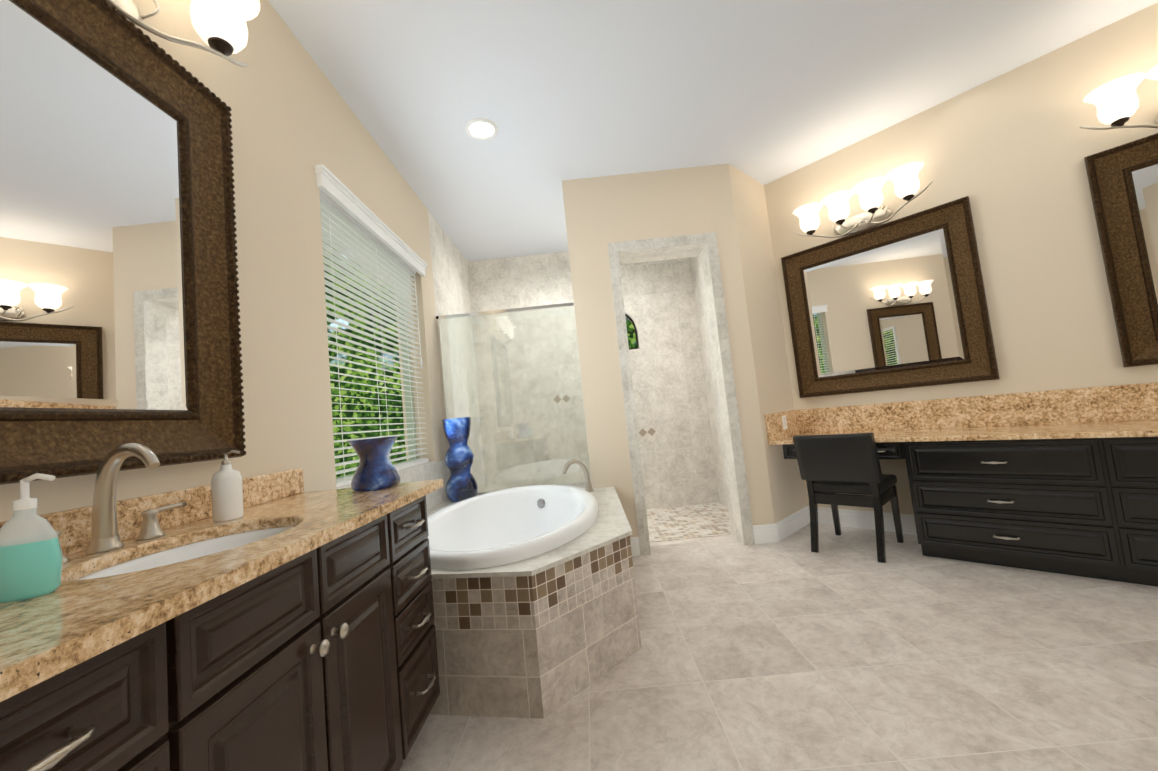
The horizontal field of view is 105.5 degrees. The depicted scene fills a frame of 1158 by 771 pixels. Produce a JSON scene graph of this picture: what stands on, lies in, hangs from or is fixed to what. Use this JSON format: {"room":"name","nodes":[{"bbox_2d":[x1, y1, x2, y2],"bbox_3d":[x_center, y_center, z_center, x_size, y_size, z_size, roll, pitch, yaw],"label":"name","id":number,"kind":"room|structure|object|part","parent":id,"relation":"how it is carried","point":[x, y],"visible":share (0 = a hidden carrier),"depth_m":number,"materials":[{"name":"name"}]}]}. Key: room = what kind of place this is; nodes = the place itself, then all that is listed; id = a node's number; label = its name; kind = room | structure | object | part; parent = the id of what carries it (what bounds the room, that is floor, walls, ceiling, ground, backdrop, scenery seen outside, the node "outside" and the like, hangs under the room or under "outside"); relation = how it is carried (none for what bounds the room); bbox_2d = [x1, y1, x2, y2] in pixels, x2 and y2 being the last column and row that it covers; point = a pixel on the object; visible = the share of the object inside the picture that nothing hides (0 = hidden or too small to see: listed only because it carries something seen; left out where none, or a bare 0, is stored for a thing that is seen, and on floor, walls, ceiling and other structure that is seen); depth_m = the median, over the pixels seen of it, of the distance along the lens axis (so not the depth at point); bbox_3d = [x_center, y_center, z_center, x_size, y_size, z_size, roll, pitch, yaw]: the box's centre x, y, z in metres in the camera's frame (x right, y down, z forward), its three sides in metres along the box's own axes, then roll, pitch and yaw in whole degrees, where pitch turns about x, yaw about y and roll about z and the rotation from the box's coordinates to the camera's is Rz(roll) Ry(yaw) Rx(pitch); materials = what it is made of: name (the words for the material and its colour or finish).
{"room":"bathroom","nodes":[
{"label":"bathroom","id":0,"kind":"room"},
{"bbox_2d":[0,0,485,521],"bbox_3d":[-1.318,-0.136,2.229,0.220,3.050,6.200,-6,-4,1],"label":"wall","id":1,"kind":"structure","parent":0,"point":[294,120],"depth_m":1.92,"materials":[{"name":"beige paint"}]},
{"bbox_2d":[0,0,245,484],"bbox_3d":[-1.213,-0.408,1.059,0.062,1.240,0.940,-6,-4,1],"label":"mirror","id":2,"kind":"object","parent":1,"relation":"attached to","point":[120,323],"visible":0.92,"depth_m":1.15,"materials":[{"name":"brown wood"}]},
{"bbox_2d":[0,468,303,538],"bbox_3d":[-1.157,0.337,1.056,0.021,0.100,1.527,-6,-4,1],"label":"backsplash","id":3,"kind":"structure","parent":1,"relation":"attached to","point":[262,488],"depth_m":1.36,"materials":[{"name":"beige stone"}]},
{"bbox_2d":[108,0,259,66],"bbox_3d":[-1.194,-1.181,1.114,0.250,0.290,0.944,-6,-4,1],"label":"sconce","id":4,"kind":"object","parent":1,"relation":"attached to","point":[220,28],"visible":1,"depth_m":1.40,"materials":[{"name":"white glass"}]},
{"bbox_2d":[314,164,426,276],"bbox_3d":[-1.262,-0.983,2.866,0.045,0.103,1.424,-6,-4,1],"label":"blind valance","id":5,"kind":"object","parent":1,"relation":"attached to","point":[333,187],"visible":1,"depth_m":2.58,"materials":[{"name":"white wood"}]},
{"bbox_2d":[336,283,417,478],"bbox_3d":[-1.365,-0.209,2.812,0.050,1.570,1.350,-6,-4,1],"label":"window","id":6,"kind":"structure","parent":1,"relation":"in","point":[408,407],"depth_m":3.43,"materials":[{"name":"grey plastic"}]},
{"bbox_2d":[319,189,428,487],"bbox_3d":[-1.268,-0.224,2.812,0.076,1.549,1.334,-6,-4,1],"label":"window blinds","id":7,"kind":"object","parent":6,"relation":"attached to","point":[358,240],"visible":0.69,"depth_m":2.70,"materials":[{"name":"white plastic"}]},
{"bbox_2d":[336,460,448,510],"bbox_3d":[-1.167,0.709,2.745,0.124,0.329,1.943,-6,-4,1],"label":"tile wainscot","id":8,"kind":"structure","parent":1,"relation":"attached to","point":[433,470],"depth_m":3.25,"materials":[{"name":"beige tile"}]},
{"bbox_2d":[468,251,718,508],"bbox_3d":[0.223,-0.074,5.154,3.220,3.050,0.207,-6,-4,1],"label":"wall","id":9,"kind":"structure","parent":0,"point":[673,426],"depth_m":5.06,"materials":[{"name":"tile"}]},
{"bbox_2d":[625,314,637,349],"bbox_3d":[0.408,-0.636,5.165,0.544,0.494,0.024,-6,-4,1],"label":"window","id":10,"kind":"structure","parent":9,"relation":"in","point":[631,320],"depth_m":5.15,"materials":[{"name":"brown metal"}]},
{"bbox_2d":[562,163,774,546],"bbox_3d":[0.693,-0.230,3.657,1.375,3.050,0.300,-6,-4,1],"label":"wall","id":11,"kind":"structure","parent":0,"point":[602,212],"depth_m":3.56,"materials":[{"name":"paint"}]},
{"bbox_2d":[608,232,754,554],"bbox_3d":[0.791,0.035,3.480,0.880,2.480,0.012,-6,-4,1],"label":"door frame","id":12,"kind":"structure","parent":11,"relation":"attached to","point":[709,239],"depth_m":3.48,"materials":[{"name":"tile"}]},
{"bbox_2d":[690,257,727,506],"bbox_3d":[1.526,-0.251,4.497,0.220,3.050,1.500,-6,-4,1],"label":"wall","id":13,"kind":"structure","parent":0,"point":[709,384],"depth_m":4.88,"materials":[{"name":"tile"}]},
{"bbox_2d":[268,0,1157,261],"bbox_3d":[1.623,-2.010,2.416,6.800,0.120,6.400,-6,-4,1],"label":"ceiling","id":14,"kind":"structure","parent":0,"point":[558,92],"depth_m":2.63,"materials":[{"name":"white paint"}]},
{"bbox_2d":[465,118,497,139],"bbox_3d":[-0.641,-1.684,2.901,0.210,0.012,0.210,-6,-4,1],"label":"recessed light","id":15,"kind":"object","parent":14,"relation":"in","point":[481,129],"visible":1,"depth_m":2.89,"materials":[{"name":"white"}]},
{"bbox_2d":[728,163,806,522],"bbox_3d":[1.512,-0.298,3.827,0.640,3.050,0.300,-2,-6,-42],"label":"wall","id":16,"kind":"structure","parent":0,"point":[787,490],"depth_m":3.70,"materials":[{"name":"beige paint"}]},
{"bbox_2d":[399,502,1157,770],"bbox_3d":[1.932,1.115,2.187,6.800,0.084,6.400,-6,-4,1],"label":"floor","id":17,"kind":"structure","parent":0,"point":[845,650],"depth_m":1.71,"materials":[{"name":"tile"}]},
{"bbox_2d":[0,483,443,770],"bbox_3d":[-0.825,0.822,1.001,0.587,0.874,1.497,-6,-4,1],"label":"bathroom vanity","id":18,"kind":"object","parent":17,"relation":"on","point":[285,622],"depth_m":0.86,"materials":[{"name":"brown wood"}]},
{"bbox_2d":[0,479,442,686],"bbox_3d":[-0.864,0.373,1.048,0.596,0.030,1.530,-6,-4,1],"label":"countertop","id":19,"kind":"structure","parent":18,"relation":"on","point":[38,632],"depth_m":0.72,"materials":[{"name":"beige stone"}]},
{"bbox_2d":[0,473,61,602],"bbox_3d":[-0.883,0.237,0.702,0.095,0.190,0.061,-6,-4,1],"label":"soap pump","id":20,"kind":"object","parent":19,"relation":"on","point":[30,559],"visible":1,"depth_m":0.69,"materials":[{"name":"teal plastic"}]},
{"bbox_2d":[53,443,187,562],"bbox_3d":[-1.045,0.253,1.014,0.158,0.238,0.382,-6,-4,1],"label":"faucet","id":21,"kind":"object","parent":19,"relation":"on","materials":[{"name":"silver metal"}]},
{"bbox_2d":[61,519,303,578],"bbox_3d":[-0.848,0.458,0.996,0.364,0.172,0.494,-6,-4,1],"label":"sink","id":22,"kind":"object","parent":19,"relation":"in","point":[183,551],"depth_m":1.11,"materials":[{"name":"white ceramic"}]},
{"bbox_2d":[211,450,243,521],"bbox_3d":[-1.030,0.290,1.292,0.077,0.200,0.072,-6,-4,1],"label":"soap pump","id":23,"kind":"object","parent":19,"relation":"on","point":[227,492],"visible":1,"depth_m":1.27,"materials":[{"name":"white plastic"}]},
{"bbox_2d":[348,436,400,491],"bbox_3d":[-0.796,0.302,1.718,0.180,0.192,0.180,-6,-4,1],"label":"vase","id":24,"kind":"object","parent":19,"relation":"on","point":[376,469],"visible":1,"depth_m":1.66,"materials":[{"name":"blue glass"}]},
{"bbox_2d":[427,484,641,717],"bbox_3d":[-0.393,1.069,2.662,1.369,0.540,2.028,-6,-4,1],"label":"tub deck","id":25,"kind":"object","parent":17,"relation":"on","point":[545,634],"visible":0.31,"depth_m":1.73,"materials":[{"name":"tile"}]},
{"bbox_2d":[442,417,477,501],"bbox_3d":[-0.962,0.589,3.545,0.256,0.650,0.256,-6,-4,1],"label":"vase","id":26,"kind":"object","parent":25,"relation":"on","point":[461,484],"visible":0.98,"depth_m":3.46,"materials":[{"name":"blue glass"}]},
{"bbox_2d":[427,485,598,569],"bbox_3d":[-0.389,0.976,2.636,1.060,0.480,1.800,-6,-4,1],"label":"bathtub","id":27,"kind":"object","parent":25,"relation":"in","point":[500,527],"visible":0.62,"depth_m":3.03,"materials":[{"name":"white ceramic"}]},
{"bbox_2d":[436,302,591,494],"bbox_3d":[-0.566,0.113,3.757,1.196,1.549,0.032,-6,-4,1],"label":"glass shower panel","id":28,"kind":"object","parent":25,"relation":"on","point":[467,315],"depth_m":3.77,"materials":[{"name":"clear glass"}]},
{"bbox_2d":[562,459,593,491],"bbox_3d":[-0.008,0.669,3.232,0.212,0.260,0.254,-6,-4,1],"label":"tub faucet","id":29,"kind":"object","parent":25,"relation":"on","point":[588,486],"visible":0.98,"depth_m":3.29,"materials":[{"name":"silver metal"}]},
{"bbox_2d":[793,433,903,562],"bbox_3d":[1.927,0.736,3.133,0.556,0.822,0.490,-2,-6,-42],"label":"chair","id":30,"kind":"object","parent":17,"relation":"on","point":[847,466],"visible":1,"depth_m":2.99,"materials":[{"name":"black paint"}]},
{"bbox_3d":[1.911,0.534,3.150,0.705,0.417,0.702,-6,-4,1],"label":"seat","id":31,"kind":"part","parent":30,"relation":"part of","materials":[{"name":"black leather"}]},
{"bbox_2d":[765,382,1157,586],"bbox_3d":[2.820,0.513,2.431,0.618,0.977,3.296,-2,-6,-42],"label":"vanity","id":32,"kind":"object","parent":17,"relation":"on","point":[1064,481],"visible":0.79,"depth_m":2.51,"materials":[{"name":"wood"}]},
{"bbox_2d":[781,415,787,429],"bbox_3d":[1.713,0.307,3.669,0.057,0.115,0.054,-6,-4,1],"label":"outlet plate","id":33,"kind":"object","parent":32,"relation":"attached to","point":[784,420],"depth_m":3.66,"materials":[{"name":"white plastic"}]},
{"bbox_2d":[764,2,1157,514],"bbox_3d":[3.129,-0.542,2.682,0.220,3.050,4.200,-2,-6,-42],"label":"wall","id":34,"kind":"structure","parent":0,"point":[1007,152],"depth_m":2.82,"materials":[{"name":"beige paint"}]},
{"bbox_2d":[753,506,916,543],"bbox_3d":[2.971,0.918,2.390,3.298,0.140,2.860,-6,-4,1],"label":"baseboard","id":35,"kind":"structure","parent":34,"relation":"attached to","point":[784,528],"depth_m":3.47,"materials":[{"name":"white wood"}]},
{"bbox_2d":[793,162,932,237],"bbox_3d":[2.134,-1.353,3.393,0.250,0.289,0.943,-2,-6,-42],"label":"sconce","id":36,"kind":"object","parent":34,"relation":"attached to","point":[905,179],"visible":1,"depth_m":3.38,"materials":[{"name":"white glass"}]},
{"bbox_2d":[781,196,999,397],"bbox_3d":[2.281,-0.587,3.402,0.060,1.250,1.260,-2,-6,-42],"label":"mirror","id":37,"kind":"object","parent":34,"relation":"attached to","point":[900,303],"visible":1,"depth_m":3.32,"materials":[{"name":"brown wood"}]},
{"bbox_2d":[1080,65,1157,129],"bbox_3d":[3.214,-1.547,2.202,0.250,0.289,0.943,-2,-6,-42],"label":"sconce","id":38,"kind":"object","parent":34,"relation":"attached to","point":[1115,102],"visible":1,"depth_m":2.40,"materials":[{"name":"white glass"}]},
{"bbox_2d":[1084,133,1157,366],"bbox_3d":[3.361,-0.781,2.211,0.060,1.250,0.940,-2,-6,-42],"label":"mirror","id":39,"kind":"object","parent":34,"relation":"attached to","point":[1123,181],"visible":1,"depth_m":2.49,"materials":[{"name":"brown wood"}]},
{"label":"outside","id":40,"kind":"structure","parent":0,"visible":0},
{"bbox_2d":[322,234,636,477],"bbox_3d":[0.083,-1.423,3.401,9.200,6.500,12.000,-6,-4,1],"label":"trees","id":41,"kind":"object","parent":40,"point":[390,410],"visible":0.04,"depth_m":7.32,"materials":[{"name":"green plant"}]}
]}

